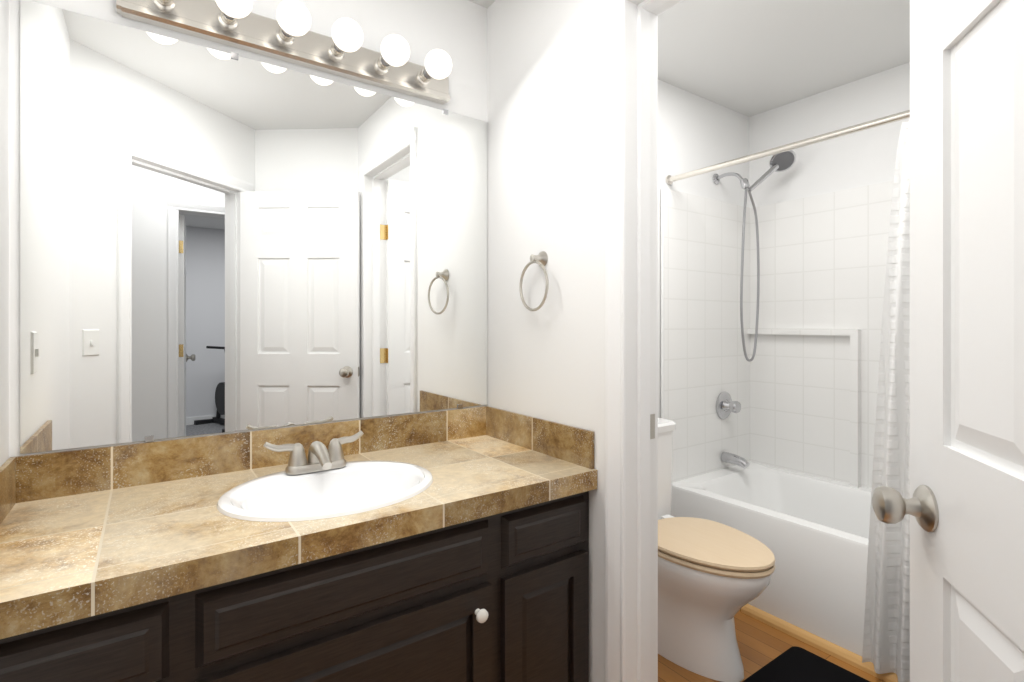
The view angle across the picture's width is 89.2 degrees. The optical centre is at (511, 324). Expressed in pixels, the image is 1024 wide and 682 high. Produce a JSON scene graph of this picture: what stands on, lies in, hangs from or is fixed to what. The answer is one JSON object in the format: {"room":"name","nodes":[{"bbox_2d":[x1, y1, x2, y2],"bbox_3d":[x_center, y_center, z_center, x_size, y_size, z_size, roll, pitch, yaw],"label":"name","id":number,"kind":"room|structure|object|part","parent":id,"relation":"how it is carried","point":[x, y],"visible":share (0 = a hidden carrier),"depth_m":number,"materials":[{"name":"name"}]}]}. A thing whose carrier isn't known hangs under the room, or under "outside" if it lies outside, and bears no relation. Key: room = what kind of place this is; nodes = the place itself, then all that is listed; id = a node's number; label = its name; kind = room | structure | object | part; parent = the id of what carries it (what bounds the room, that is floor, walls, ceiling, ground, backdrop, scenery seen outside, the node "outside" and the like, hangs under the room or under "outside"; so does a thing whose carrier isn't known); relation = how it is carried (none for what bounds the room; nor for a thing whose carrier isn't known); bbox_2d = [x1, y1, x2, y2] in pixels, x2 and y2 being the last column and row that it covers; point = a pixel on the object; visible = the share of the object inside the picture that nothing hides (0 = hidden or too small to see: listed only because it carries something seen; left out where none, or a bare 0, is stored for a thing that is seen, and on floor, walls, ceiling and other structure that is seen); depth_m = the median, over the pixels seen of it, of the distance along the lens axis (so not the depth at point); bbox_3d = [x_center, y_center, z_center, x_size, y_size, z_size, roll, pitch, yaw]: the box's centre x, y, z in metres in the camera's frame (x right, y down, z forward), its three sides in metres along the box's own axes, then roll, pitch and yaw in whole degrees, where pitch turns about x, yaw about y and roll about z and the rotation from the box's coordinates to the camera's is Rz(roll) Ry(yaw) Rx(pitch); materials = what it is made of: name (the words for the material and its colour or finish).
{"room":"bathroom","nodes":[
{"label":"bathroom","id":0,"kind":"room"},
{"bbox_2d":[0,0,8,466],"bbox_3d":[-0.836,0.015,0.622,0.125,2.450,1.380,0,0,-35],"label":"wall","id":1,"kind":"structure","parent":0,"point":[4,231],"depth_m":1.18,"materials":[{"name":"white paint"}]},
{"bbox_2d":[9,0,146,457],"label":"wall","id":2,"kind":"structure","parent":0,"point":[14,5],"depth_m":1.23,"materials":[{"name":"white paint"}]},
{"bbox_2d":[30,0,486,121],"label":"wall","id":3,"kind":"structure","parent":0,"point":[458,28],"depth_m":1.81,"materials":[{"name":"white paint"}]},
{"bbox_2d":[20,0,486,453],"bbox_3d":[-0.629,-0.234,1.606,1.308,1.085,0.010,0,0,-35],"label":"mirror","id":4,"kind":"object","parent":3,"relation":"attached to","point":[212,241],"visible":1,"depth_m":1.48,"materials":[{"name":"clear glass"}]},
{"bbox_2d":[116,0,451,103],"bbox_3d":[-0.576,-0.849,1.536,0.950,0.108,0.183,0,0,-35],"label":"vanity light bar","id":5,"kind":"object","parent":3,"relation":"attached to","point":[288,35],"visible":1,"depth_m":1.52,"materials":[{"name":"silver metal"}]},
{"bbox_2d":[0,482,596,681],"bbox_3d":[-0.462,0.858,1.355,1.328,0.765,0.608,0,0,-35],"label":"bathroom vanity","id":6,"kind":"object","parent":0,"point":[446,546],"depth_m":1.14,"materials":[{"name":"brown wood"}]},
{"bbox_2d":[0,434,596,629],"bbox_3d":[-0.467,0.448,1.361,1.328,0.055,0.593,0,0,-35],"label":"countertop","id":7,"kind":"structure","parent":6,"relation":"on","point":[69,553],"depth_m":1.07,"materials":[{"name":"brown tile"}]},
{"bbox_2d":[260,430,367,473],"bbox_3d":[-0.528,0.362,1.434,0.274,0.092,0.141,0,0,-35],"label":"faucet","id":8,"kind":"object","parent":7,"relation":"on","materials":[{"name":"silver metal"}]},
{"bbox_2d":[204,450,467,541],"bbox_3d":[-0.458,0.477,1.335,0.524,0.137,0.430,0,0,-35],"label":"sink","id":9,"kind":"object","parent":7,"relation":"in","point":[251,502],"depth_m":1.38,"materials":[{"name":"white ceramic"}]},
{"bbox_3d":[-0.077,0.712,1.274,0.032,0.032,0.031,0,0,-35],"label":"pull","id":10,"kind":"part","parent":6,"relation":"part of","materials":[{"name":"white ceramic"}]},
{"bbox_2d":[487,0,679,681],"bbox_3d":[0.406,0.015,1.388,0.125,2.450,1.560,0,0,-35],"label":"wall","id":11,"kind":"structure","parent":0,"point":[546,128],"depth_m":1.62,"materials":[{"name":"white paint"}]},
{"bbox_2d":[12,406,487,501],"bbox_3d":[-0.634,0.366,1.600,1.305,0.108,0.010,0,0,-35],"label":"backsplash","id":12,"kind":"structure","parent":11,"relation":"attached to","point":[46,475],"depth_m":1.42,"materials":[{"name":"brown tile"}]},
{"bbox_2d":[519,251,548,310],"bbox_3d":[0.081,-0.142,1.695,0.050,0.199,0.165,0,0,-35],"label":"towel ring","id":13,"kind":"object","parent":11,"relation":"attached to","point":[540,259],"visible":1,"depth_m":1.69,"materials":[{"name":"silver metal"}]},
{"bbox_2d":[605,0,682,681],"bbox_3d":[0.552,0.145,1.181,0.161,2.190,0.790,0,0,-35],"label":"door frame","id":14,"kind":"structure","parent":11,"relation":"attached to","point":[615,340],"depth_m":1.44,"materials":[{"name":"white paint"}]},
{"bbox_2d":[650,414,654,438],"bbox_3d":[0.395,0.290,1.474,0.030,0.070,0.002,0,0,-35],"label":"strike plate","id":15,"kind":"structure","parent":14,"relation":"attached to","point":[652,426],"depth_m":1.48,"materials":[{"name":"silver metal"}]},
{"bbox_2d":[910,0,1023,681],"bbox_3d":[0.565,0.218,0.505,0.035,2.020,0.711,0,0,17],"label":"entry door","id":16,"kind":"structure","parent":11,"relation":"in","point":[967,310],"depth_m":0.69,"materials":[{"name":"white paint"}]},
{"bbox_2d":[872,485,938,531],"bbox_3d":[0.650,0.280,0.786,0.140,0.068,0.159,0,0,-35],"label":"door knob","id":17,"kind":"object","parent":16,"relation":"attached to","point":[891,505],"depth_m":0.79,"materials":[{"name":"silver metal"}]},
{"bbox_2d":[468,0,909,116],"bbox_3d":[1.095,-1.240,-1.553,10.000,0.060,8.200,0,0,-35],"label":"ceiling","id":18,"kind":"structure","parent":0,"point":[749,58],"depth_m":2.26,"materials":[{"name":"white paint"}]},
{"bbox_2d":[658,79,748,417],"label":"wall","id":19,"kind":"structure","parent":0,"point":[697,132],"depth_m":2.74,"materials":[{"name":"white paint"}]},
{"bbox_2d":[713,150,795,468],"bbox_3d":[1.283,0.003,2.758,0.284,1.821,0.333,0,0,-35],"label":"shower","id":20,"kind":"object","parent":19,"relation":"attached to","point":[726,405],"visible":0.94,"depth_m":2.74,"materials":[{"name":"silver metal"}]},
{"bbox_2d":[666,125,853,184],"bbox_3d":[1.228,-0.717,1.989,0.048,0.064,1.523,0,0,-35],"label":"shower curtain rod","id":21,"kind":"object","parent":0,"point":[670,179],"depth_m":2.20,"materials":[{"name":"silver metal"}]},
{"bbox_3d":[1.228,-0.725,1.989,0.048,0.048,1.523,0,0,-35],"label":"rod","id":22,"kind":"part","parent":21,"relation":"part of","materials":[{"name":"silver metal"}]},
{"bbox_2d":[850,110,909,681],"bbox_3d":[1.416,0.260,1.593,0.070,1.880,0.601,0,0,-35],"label":"shower curtain","id":23,"kind":"object","parent":21,"relation":"hanging from","point":[886,642],"depth_m":1.77,"materials":[{"name":"white fabric"}]},
{"bbox_2d":[658,611,884,681],"bbox_3d":[1.085,1.238,1.888,1.809,0.004,1.523,0,0,-35],"label":"floor","id":24,"kind":"structure","parent":0,"point":[761,644],"depth_m":1.96,"materials":[{"name":"brown wood"}]},
{"bbox_2d":[658,418,775,681],"bbox_3d":[0.643,0.829,2.020,0.388,0.822,0.737,0,0,-35],"label":"toilet","id":25,"kind":"object","parent":24,"relation":"on","point":[714,577],"visible":0.56,"depth_m":1.83,"materials":[{"name":"white ceramic"}]},
{"bbox_3d":[0.719,0.811,1.912,0.382,0.044,0.474,0,0,-35],"label":"lid","id":26,"kind":"part","parent":25,"relation":"part of","materials":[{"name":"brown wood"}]},
{"bbox_2d":[661,180,893,655],"bbox_3d":[1.495,0.282,2.178,0.800,1.915,1.519,0,0,-35],"label":"bathtub","id":27,"kind":"object","parent":24,"relation":"on","point":[797,432],"visible":0.56,"depth_m":2.67,"materials":[{"name":"white tile"}]},
{"bbox_2d":[666,461,893,655],"bbox_3d":[1.512,1.018,2.190,0.757,0.445,1.518,0,0,-35],"label":"tub","id":28,"kind":"object","parent":27,"relation":"in","point":[815,526],"depth_m":2.18,"materials":[{"name":"white ceramic"}]},
{"bbox_2d":[742,646,869,681],"bbox_3d":[1.018,1.228,1.575,0.580,0.016,0.600,0,0,-35],"label":"bath mat","id":29,"kind":"object","parent":24,"relation":"on","point":[795,664],"visible":0.89,"depth_m":1.83,"materials":[{"name":"black fabric"}]},
{"bbox_2d":[739,604,897,681],"bbox_3d":[1.192,1.219,1.963,0.027,0.034,1.521,0,0,-35],"label":"trim","id":30,"kind":"structure","parent":24,"relation":"on","point":[826,646],"depth_m":1.99,"materials":[{"name":"brown wood"}]},
{"bbox_2d":[749,62,909,207],"bbox_3d":[1.912,0.015,2.395,0.125,2.450,1.650,0,0,-35],"label":"wall","id":31,"kind":"structure","parent":0,"point":[859,159],"depth_m":2.66,"materials":[{"name":"white paint"}]}
]}

